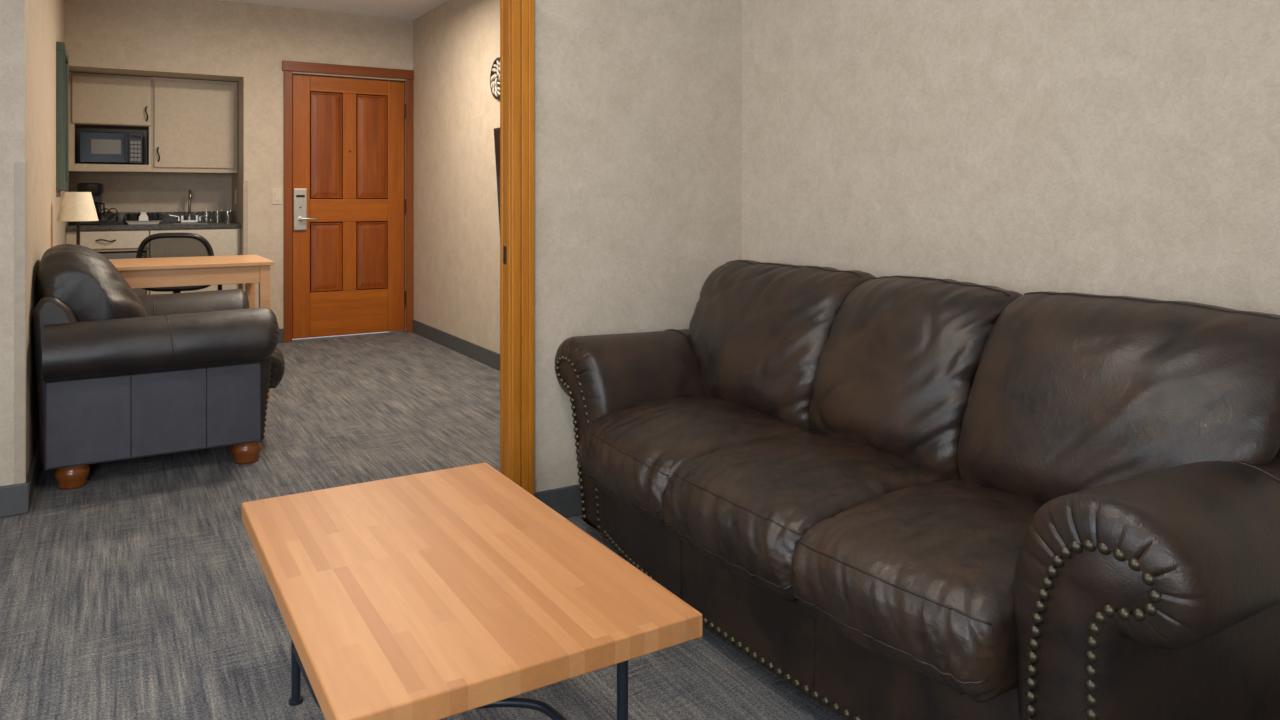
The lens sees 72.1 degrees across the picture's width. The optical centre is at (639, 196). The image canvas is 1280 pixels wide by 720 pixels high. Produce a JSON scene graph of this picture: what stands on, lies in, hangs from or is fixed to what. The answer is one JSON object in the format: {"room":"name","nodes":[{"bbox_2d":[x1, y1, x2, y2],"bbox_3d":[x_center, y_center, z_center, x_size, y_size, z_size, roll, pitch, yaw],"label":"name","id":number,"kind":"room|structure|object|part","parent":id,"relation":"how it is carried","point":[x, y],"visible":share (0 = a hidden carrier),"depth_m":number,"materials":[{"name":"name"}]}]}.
{"room":"hotel room","nodes":[
{"label":"hotel room","id":0,"kind":"room"},
{"bbox_2d":[0,0,68,485],"bbox_3d":[-3.722,-0.170,4.509,1.205,2.540,4.110,0,0,-31],"label":"wall","id":1,"kind":"structure","parent":0,"point":[30,30],"depth_m":3.17,"materials":[{"name":"beige paint"}]},
{"bbox_2d":[14,162,25,483],"bbox_3d":[-2.160,0.438,3.068,0.033,1.115,0.034,0,0,-31],"label":"trim","id":2,"kind":"structure","parent":1,"relation":"attached to","point":[19,167],"depth_m":3.05,"materials":[{"name":"paint"}]},
{"bbox_2d":[0,433,40,516],"bbox_3d":[-3.520,1.048,4.192,1.221,0.105,3.382,0,0,-31],"label":"baseboard","id":3,"kind":"structure","parent":1,"relation":"attached to","point":[15,499],"depth_m":3.05,"materials":[{"name":"rubber"}]},
{"bbox_2d":[56,42,68,190],"bbox_3d":[-3.403,-0.455,5.187,0.042,0.836,0.566,0,0,-31],"label":"framed picture","id":4,"kind":"object","parent":1,"relation":"attached to","point":[62,58],"visible":1,"depth_m":4.95},
{"bbox_2d":[65,0,412,341],"bbox_3d":[-3.092,-0.170,6.930,2.380,2.540,0.860,0,0,-31],"label":"wall","id":5,"kind":"structure","parent":0,"point":[246,44],"depth_m":6.60,"materials":[{"name":"beige paint"}]},
{"bbox_2d":[69,72,151,172],"bbox_3d":[-3.923,-0.535,6.517,0.525,0.702,0.463,0,0,-31],"label":"upper cabinet","id":6,"kind":"object","parent":5,"relation":"attached to","point":[97,102],"visible":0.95,"depth_m":6.37,"materials":[{"name":"beige laminate"}]},
{"bbox_2d":[80,131,141,164],"bbox_3d":[-3.903,-0.354,6.498,0.390,0.232,0.340,0,0,-31],"label":"microwave","id":7,"kind":"object","parent":6,"relation":"in","point":[95,147],"visible":0.98,"depth_m":6.37,"materials":[{"name":"black plastic"}]},
{"bbox_3d":[-3.745,-0.358,6.407,0.012,0.180,0.021,0,0,-31],"label":"handle","id":8,"kind":"part","parent":7,"relation":"part of","materials":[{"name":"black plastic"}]},
{"bbox_3d":[-3.701,-0.358,6.456,0.087,0.220,0.019,0,0,-31],"label":"control panel","id":9,"kind":"part","parent":7,"relation":"part of","materials":[{"name":"black plastic"}]},
{"bbox_3d":[-3.813,-0.695,6.359,0.489,0.338,0.018,0,0,-31],"label":"door","id":10,"kind":"part","parent":6,"relation":"part of","materials":[{"name":"beige laminate"}]},
{"bbox_2d":[69,211,230,223],"bbox_3d":[-3.791,0.159,6.859,1.105,0.083,0.018,0,0,-31],"label":"trim","id":11,"kind":"structure","parent":5,"relation":"attached to","point":[166,218],"depth_m":6.96,"materials":[{"name":"black stone"}]},
{"bbox_2d":[151,77,236,173],"bbox_3d":[-3.450,-0.535,6.802,0.578,0.701,0.461,0,0,-31],"label":"upper cabinet","id":12,"kind":"object","parent":5,"relation":"attached to","point":[194,122],"visible":0.95,"depth_m":6.63,"materials":[{"name":"beige laminate"}]},
{"bbox_2d":[243,181,247,290],"bbox_3d":[-2.932,0.438,6.540,0.033,1.115,0.034,0,0,-31],"label":"trim","id":13,"kind":"structure","parent":5,"relation":"attached to","point":[245,183],"depth_m":6.53,"materials":[{"name":"plastic"}]},
{"bbox_2d":[272,189,281,203],"bbox_3d":[-2.736,-0.004,6.637,0.072,0.116,0.011,0,0,-31],"label":"light switch","id":14,"kind":"object","parent":5,"relation":"attached to","point":[276,193],"visible":1,"depth_m":6.63,"materials":[{"name":"beige plastic"}]},
{"bbox_2d":[277,329,282,342],"bbox_3d":[-2.817,1.048,6.588,0.274,0.105,0.012,0,0,-31],"label":"baseboard","id":15,"kind":"structure","parent":5,"relation":"attached to","point":[280,336],"depth_m":6.64,"materials":[{"name":"rubber"}]},
{"bbox_2d":[282,60,413,79],"bbox_3d":[-2.273,-0.993,6.906,1.000,0.074,0.030,0,0,-31],"label":"trim","id":16,"kind":"structure","parent":5,"relation":"attached to","point":[295,66],"depth_m":6.88,"materials":[{"name":"brown wood"}]},
{"bbox_2d":[284,71,412,342],"bbox_3d":[-2.272,0.072,6.912,0.988,2.055,0.022,0,0,-31],"label":"trim","id":17,"kind":"structure","parent":5,"relation":"attached to","point":[287,74],"depth_m":6.67,"materials":[{"name":"brown wood"}]},
{"bbox_2d":[292,74,405,338],"bbox_3d":[-2.287,0.071,6.942,0.886,2.033,0.174,0,0,-31],"label":"door","id":18,"kind":"structure","parent":5,"relation":"in","point":[349,201],"depth_m":6.92,"materials":[{"name":"brown wood"}]},
{"bbox_3d":[-2.598,0.095,6.728,0.098,0.320,0.022,0,0,-31],"label":"lock plate","id":19,"kind":"part","parent":18,"relation":"part of","materials":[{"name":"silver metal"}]},
{"bbox_3d":[-2.539,0.165,6.720,0.133,0.038,0.054,0,0,-31],"label":"lever handle","id":20,"kind":"part","parent":18,"relation":"part of","materials":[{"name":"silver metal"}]},
{"bbox_3d":[-2.445,0.467,6.854,0.245,0.543,0.026,0,0,-31],"label":"panel","id":21,"kind":"part","parent":18,"relation":"part of","materials":[{"name":"brown wood"}]},
{"bbox_3d":[-2.445,-0.401,6.854,0.245,0.831,0.026,0,0,-31],"label":"panel","id":22,"kind":"part","parent":18,"relation":"part of","materials":[{"name":"brown wood"}]},
{"bbox_3d":[-2.296,0.911,6.949,0.597,0.346,0.043,0,0,-31],"label":"rail","id":23,"kind":"part","parent":18,"relation":"part of","materials":[{"name":"brown wood"}]},
{"bbox_3d":[-2.296,0.105,6.949,0.597,0.180,0.043,0,0,-31],"label":"rail","id":24,"kind":"part","parent":18,"relation":"part of","materials":[{"name":"brown wood"}]},
{"bbox_3d":[-2.296,-0.874,6.949,0.597,0.115,0.043,0,0,-31],"label":"rail","id":25,"kind":"part","parent":18,"relation":"part of","materials":[{"name":"brown wood"}]},
{"bbox_3d":[-2.144,0.467,7.036,0.247,0.543,0.026,0,0,-31],"label":"panel","id":26,"kind":"part","parent":18,"relation":"part of","materials":[{"name":"brown wood"}]},
{"bbox_3d":[-2.144,-0.401,7.036,0.247,0.831,0.026,0,0,-31],"label":"panel","id":27,"kind":"part","parent":18,"relation":"part of","materials":[{"name":"brown wood"}]},
{"bbox_2d":[292,330,405,340],"bbox_3d":[-2.305,1.095,6.972,0.886,0.010,0.105,0,0,-31],"label":"trim","id":28,"kind":"structure","parent":5,"relation":"attached to","point":[401,331],"depth_m":6.93,"materials":[{"name":"silver metal"}]},
{"bbox_2d":[223,0,447,19],"bbox_3d":[-1.430,-1.490,3.162,3.970,0.100,9.030,0,0,-31],"label":"ceiling","id":29,"kind":"structure","parent":0,"point":[396,9],"depth_m":6.62,"materials":[{"name":"paint"}]},
{"bbox_2d":[0,332,846,719],"bbox_3d":[-1.430,1.150,3.162,3.970,0.100,9.030,0,0,-31],"label":"floor","id":30,"kind":"structure","parent":0,"point":[141,590],"depth_m":2.58,"materials":[{"name":"grey carpet"}]},
{"bbox_2d":[66,229,149,294],"bbox_3d":[-3.880,0.668,6.425,0.504,0.867,0.602,0,0,-31],"label":"base cabinet","id":31,"kind":"object","parent":30,"relation":"on","point":[97,240],"visible":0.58,"depth_m":6.20,"materials":[{"name":"beige laminate"}]},
{"bbox_3d":[-3.747,0.305,6.174,0.124,0.022,0.034,0,0,-31],"label":"handle","id":32,"kind":"part","parent":31,"relation":"part of","materials":[{"name":"black metal"}]},
{"bbox_3d":[-3.711,0.303,6.223,0.418,0.123,0.018,0,0,-31],"label":"drawer","id":33,"kind":"part","parent":31,"relation":"part of","materials":[{"name":"beige laminate"}]},
{"bbox_2d":[66,222,240,230],"bbox_3d":[-3.636,0.216,6.603,1.105,0.032,0.613,0,0,-31],"label":"countertop","id":34,"kind":"structure","parent":31,"relation":"on","point":[169,225],"depth_m":6.38,"materials":[{"name":"black stone"}]},
{"bbox_2d":[77,183,104,224],"bbox_3d":[-3.995,0.049,6.407,0.177,0.302,0.220,0,0,-31],"label":"coffee maker","id":35,"kind":"object","parent":34,"relation":"on","point":[96,189],"visible":0.44,"depth_m":6.35,"materials":[{"name":"black plastic"}]},
{"bbox_2d":[99,208,117,224],"bbox_3d":[-3.833,0.140,6.353,0.117,0.121,0.060,0,0,-31],"label":"napkin holder","id":36,"kind":"object","parent":34,"relation":"on","point":[115,222],"visible":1,"depth_m":6.33,"materials":[{"name":"black metal"}]},
{"bbox_2d":[116,212,125,223],"bbox_3d":[-3.820,0.156,6.478,0.066,0.088,0.066,0,0,-31],"label":"canister","id":37,"kind":"object","parent":34,"relation":"on","point":[120,220],"visible":0.75,"depth_m":6.45,"materials":[{"name":"grey ceramic"}]},
{"bbox_2d":[126,220,161,224],"bbox_3d":[-3.659,0.186,6.482,0.230,0.027,0.194,0,0,-31],"label":"tray","id":38,"kind":"object","parent":34,"relation":"on","point":[128,222],"visible":0.84,"depth_m":6.40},
{"bbox_2d":[124,214,137,220],"bbox_3d":[-3.713,0.157,6.425,0.080,0.070,0.066,0,0,2],"label":"mug","id":39,"kind":"object","parent":38,"relation":"on","point":[130,217],"visible":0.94,"depth_m":6.40,"materials":[{"name":"black ceramic"}]},
{"bbox_2d":[138,212,148,220],"bbox_3d":[-3.650,0.151,6.469,0.068,0.080,0.054,0,0,-31],"label":"bag","id":40,"kind":"object","parent":38,"relation":"on","point":[143,216],"visible":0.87,"depth_m":6.45,"materials":[{"name":"white paper"}]},
{"bbox_2d":[149,213,162,220],"bbox_3d":[-3.577,0.157,6.498,0.080,0.070,0.066,0,0,2],"label":"mug","id":41,"kind":"object","parent":38,"relation":"on","point":[153,216],"visible":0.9,"depth_m":6.48,"materials":[{"name":"black plastic"}]},
{"bbox_2d":[169,190,208,222],"bbox_3d":[-3.507,0.071,6.856,0.282,0.258,0.131,0,0,-31],"label":"faucet","id":42,"kind":"object","parent":34,"relation":"on","point":[181,218],"visible":1,"depth_m":6.88,"materials":[{"name":"silver metal"}]},
{"bbox_3d":[-3.504,0.051,6.851,0.018,0.218,0.118,0,0,-31],"label":"spout","id":43,"kind":"part","parent":42,"relation":"part of","materials":[{"name":"silver metal"}]},
{"bbox_2d":[173,223,206,223],"bbox_3d":[-3.413,0.213,6.713,0.258,0.025,0.268,0,0,-31],"label":"sink","id":44,"kind":"object","parent":34,"relation":"in","point":[173,223],"visible":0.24,"depth_m":6.82,"materials":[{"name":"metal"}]},
{"bbox_2d":[98,251,145,295],"bbox_3d":[-3.848,0.748,6.437,0.389,0.705,0.512,0,0,-31],"label":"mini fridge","id":45,"kind":"object","parent":30,"relation":"on","point":[112,254],"visible":0.07,"depth_m":6.26,"materials":[{"name":"grey metal"}]},
{"bbox_2d":[33,244,284,489],"bbox_3d":[-2.060,0.647,3.844,0.929,0.905,1.134,0,0,-31],"label":"armchair","id":46,"kind":"object","parent":30,"relation":"on","point":[121,374],"visible":1,"depth_m":3.41,"materials":[{"name":"black leather"}]},
{"bbox_3d":[-2.373,0.694,3.654,0.196,0.637,0.840,0,0,-31],"label":"frame","id":47,"kind":"part","parent":46,"relation":"part of","materials":[{"name":"black leather"}]},
{"bbox_2d":[37,244,147,321],"bbox_3d":[-2.289,0.465,3.710,0.395,0.540,0.788,0,0,-31],"label":"cushion","id":48,"kind":"object","parent":46,"relation":"on","point":[80,278],"depth_m":3.42,"materials":[{"name":"black leather"}]},
{"bbox_3d":[-1.889,0.842,3.456,0.740,0.332,0.036,0,0,-31],"label":"panel","id":49,"kind":"part","parent":46,"relation":"part of","materials":[{"name":"grey leather"}]},
{"bbox_3d":[-1.873,0.735,3.482,0.800,0.554,0.323,0,0,-31],"label":"arm","id":50,"kind":"part","parent":46,"relation":"part of"},
{"bbox_3d":[-2.294,0.735,4.177,0.800,0.554,0.322,0,0,-31],"label":"arm","id":51,"kind":"part","parent":46,"relation":"part of"},
{"bbox_2d":[268,346,284,388],"bbox_3d":[-1.897,0.734,3.943,0.547,0.224,0.492,0,0,-31],"label":"seat cushion","id":52,"kind":"object","parent":46,"relation":"on","point":[277,370],"depth_m":3.86,"materials":[{"name":"black leather"}]},
{"bbox_2d":[136,233,221,292],"bbox_3d":[-2.816,0.659,5.272,0.620,0.881,0.554,0,0,-19],"label":"office chair","id":53,"kind":"object","parent":30,"relation":"on","point":[150,239],"visible":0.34,"depth_m":5.43,"materials":[{"name":"black plastic"}]},
{"bbox_2d":[108,255,274,398],"bbox_3d":[-2.590,0.725,4.806,1.012,0.750,0.655,0,0,-31],"label":"desk","id":54,"kind":"object","parent":30,"relation":"on","point":[249,270],"visible":0.34,"depth_m":4.67,"materials":[{"name":"brown wood"}]},
{"bbox_2d":[57,192,98,244],"bbox_3d":[-2.940,0.162,4.603,0.184,0.376,0.184,0,0,-31],"label":"table lamp","id":55,"kind":"object","parent":54,"relation":"on","point":[75,206],"visible":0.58,"depth_m":4.55,"materials":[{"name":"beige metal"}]},
{"bbox_3d":[-2.940,0.050,4.603,0.184,0.151,0.184,0,0,-31],"label":"lamp shade","id":56,"kind":"part","parent":55,"relation":"part of","materials":[{"name":"beige fabric"}]},
{"bbox_3d":[-2.342,0.736,5.286,0.052,0.728,0.052,0,0,-31],"label":"leg","id":57,"kind":"part","parent":54,"relation":"part of","materials":[{"name":"brown wood"}]},
{"bbox_3d":[-2.050,0.736,4.803,0.052,0.728,0.052,0,0,-31],"label":"leg","id":58,"kind":"part","parent":54,"relation":"part of","materials":[{"name":"brown wood"}]},
{"bbox_2d":[149,228,239,294],"bbox_3d":[-3.414,0.668,6.724,0.600,0.864,0.569,0,0,-31],"label":"base cabinet","id":59,"kind":"object","parent":30,"relation":"on","point":[223,241],"visible":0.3,"depth_m":6.55,"materials":[{"name":"beige laminate"}]},
{"bbox_2d":[242,463,702,719],"bbox_3d":[-0.389,0.887,1.685,0.572,0.425,0.954,0,0,-31],"label":"coffee table","id":60,"kind":"object","parent":30,"relation":"on","point":[439,594],"visible":1,"depth_m":1.50,"materials":[{"name":"brown wood"}]},
{"bbox_3d":[-0.750,0.906,1.917,0.030,0.387,0.029,0,0,-31],"label":"leg","id":61,"kind":"part","parent":60,"relation":"part of","materials":[{"name":"black metal"}]},
{"bbox_3d":[-0.029,0.906,1.453,0.030,0.387,0.029,0,0,-31],"label":"leg","id":62,"kind":"part","parent":60,"relation":"part of","materials":[{"name":"black metal"}]},
{"bbox_2d":[554,260,1279,719],"bbox_3d":[0.531,0.659,2.272,0.936,0.882,2.068,0,0,-31],"label":"sofa","id":63,"kind":"object","parent":30,"relation":"on","point":[897,497],"visible":0.99,"depth_m":1.79,"materials":[{"name":"brown leather"}]},
{"bbox_3d":[-0.196,0.786,2.845,0.058,0.523,0.218,0,0,-31],"label":"arm panel","id":64,"kind":"part","parent":63,"relation":"part of","materials":[{"name":"brown leather"}]},
{"bbox_3d":[0.112,0.753,3.038,0.795,0.590,0.323,0,0,-31],"label":"arm","id":65,"kind":"part","parent":63,"relation":"part of","materials":[{"name":"brown leather"}]},
{"bbox_2d":[579,396,808,525],"bbox_3d":[0.142,0.738,2.566,0.556,0.219,0.529,0,0,-31],"label":"seat cushion","id":66,"kind":"object","parent":63,"relation":"on","point":[634,446],"depth_m":2.45,"materials":[{"name":"brown leather"}]},
{"bbox_2d":[688,260,876,430],"bbox_3d":[0.416,0.479,2.841,0.384,0.518,0.721,0,0,-31],"label":"cushion","id":67,"kind":"object","parent":63,"relation":"on","point":[759,333],"depth_m":2.66,"materials":[{"name":"brown leather"}]},
{"bbox_2d":[662,431,946,601],"bbox_3d":[0.398,0.737,2.134,0.564,0.222,0.489,0,0,-31],"label":"seat cushion","id":68,"kind":"object","parent":63,"relation":"on","point":[747,504],"depth_m":2.02,"materials":[{"name":"brown leather"}]},
{"bbox_2d":[809,276,1022,480],"bbox_3d":[0.726,0.480,2.328,0.385,0.520,0.514,0,0,-31],"label":"cushion","id":69,"kind":"object","parent":63,"relation":"on","point":[894,361],"depth_m":2.20,"materials":[{"name":"brown leather"}]},
{"bbox_2d":[792,480,1043,702],"bbox_3d":[0.641,0.738,1.746,0.551,0.221,0.448,0,0,-31],"label":"seat cushion","id":70,"kind":"object","parent":63,"relation":"on","point":[923,576],"depth_m":1.62,"materials":[{"name":"brown leather"}]},
{"bbox_3d":[0.702,0.786,1.362,0.058,0.523,0.218,0,0,-31],"label":"arm panel","id":71,"kind":"part","parent":63,"relation":"part of","materials":[{"name":"brown leather"}]},
{"bbox_2d":[957,291,1279,503],"bbox_3d":[1.019,0.477,1.844,0.382,0.517,0.637,0,0,-31],"label":"cushion","id":72,"kind":"object","parent":63,"relation":"on","point":[1059,394],"depth_m":1.76,"materials":[{"name":"brown leather"}]},
{"bbox_3d":[1.016,0.753,1.546,0.795,0.590,0.322,0,0,-31],"label":"arm","id":73,"kind":"part","parent":63,"relation":"part of","materials":[{"name":"brown leather"}]},
{"bbox_2d":[534,0,741,517],"bbox_3d":[-1.144,-0.170,2.528,3.562,2.540,0.090,0,0,-31],"label":"wall","id":74,"kind":"structure","parent":0,"point":[638,103],"depth_m":3.15,"materials":[{"name":"beige paint"}]},
{"bbox_2d":[500,0,509,478],"bbox_3d":[-0.423,0.040,2.972,0.075,2.120,0.078,0,0,-31],"label":"trim","id":75,"kind":"structure","parent":74,"relation":"attached to","point":[501,1],"depth_m":2.97,"materials":[{"name":"brown wood"}]},
{"bbox_2d":[503,0,506,476],"bbox_3d":[-0.424,0.044,2.973,0.073,2.088,0.035,0,0,-31],"label":"pocket door","id":76,"kind":"structure","parent":74,"relation":"in","point":[505,1],"depth_m":2.95,"materials":[{"name":"brown wood"}]},
{"bbox_3d":[-0.452,0.195,2.955,0.006,0.060,0.022,0,0,-31],"label":"edge pull","id":77,"kind":"part","parent":76,"relation":"part of","materials":[{"name":"black metal"}]},
{"bbox_2d":[510,0,533,495],"bbox_3d":[-0.393,0.020,2.932,0.078,2.160,0.026,0,0,-31],"label":"trim","id":78,"kind":"structure","parent":74,"relation":"attached to","point":[521,11],"depth_m":2.92,"materials":[{"name":"brown wood"}]},
{"bbox_2d":[413,0,1279,353],"bbox_3d":[0.117,-0.170,4.098,0.223,2.540,8.790,0,0,-31],"label":"wall","id":79,"kind":"structure","parent":0,"point":[1131,148],"depth_m":2.50,"materials":[{"name":"beige paint"}]},
{"bbox_2d":[412,319,499,370],"bbox_3d":[-0.743,1.048,5.337,0.012,0.105,4.300,0,0,-31],"label":"baseboard","id":80,"kind":"structure","parent":79,"relation":"attached to","point":[488,357],"depth_m":6.21,"materials":[{"name":"rubber"}]},
{"bbox_2d":[490,57,499,99],"bbox_3d":[-0.893,-0.750,5.567,0.030,0.270,0.270,0,0,-31],"label":"wall medallion","id":81,"kind":"object","parent":79,"relation":"attached to","point":[495,70],"visible":0.62,"depth_m":5.59,"materials":[{"name":"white metal"}]},
{"bbox_2d":[494,128,499,227],"bbox_3d":[-0.570,-0.088,4.963,0.100,0.670,1.122,0,0,-31],"label":"television","id":82,"kind":"object","parent":79,"relation":"attached to","point":[496,130],"visible":0.16,"depth_m":5.39,"materials":[{"name":"black plastic"}]}
]}

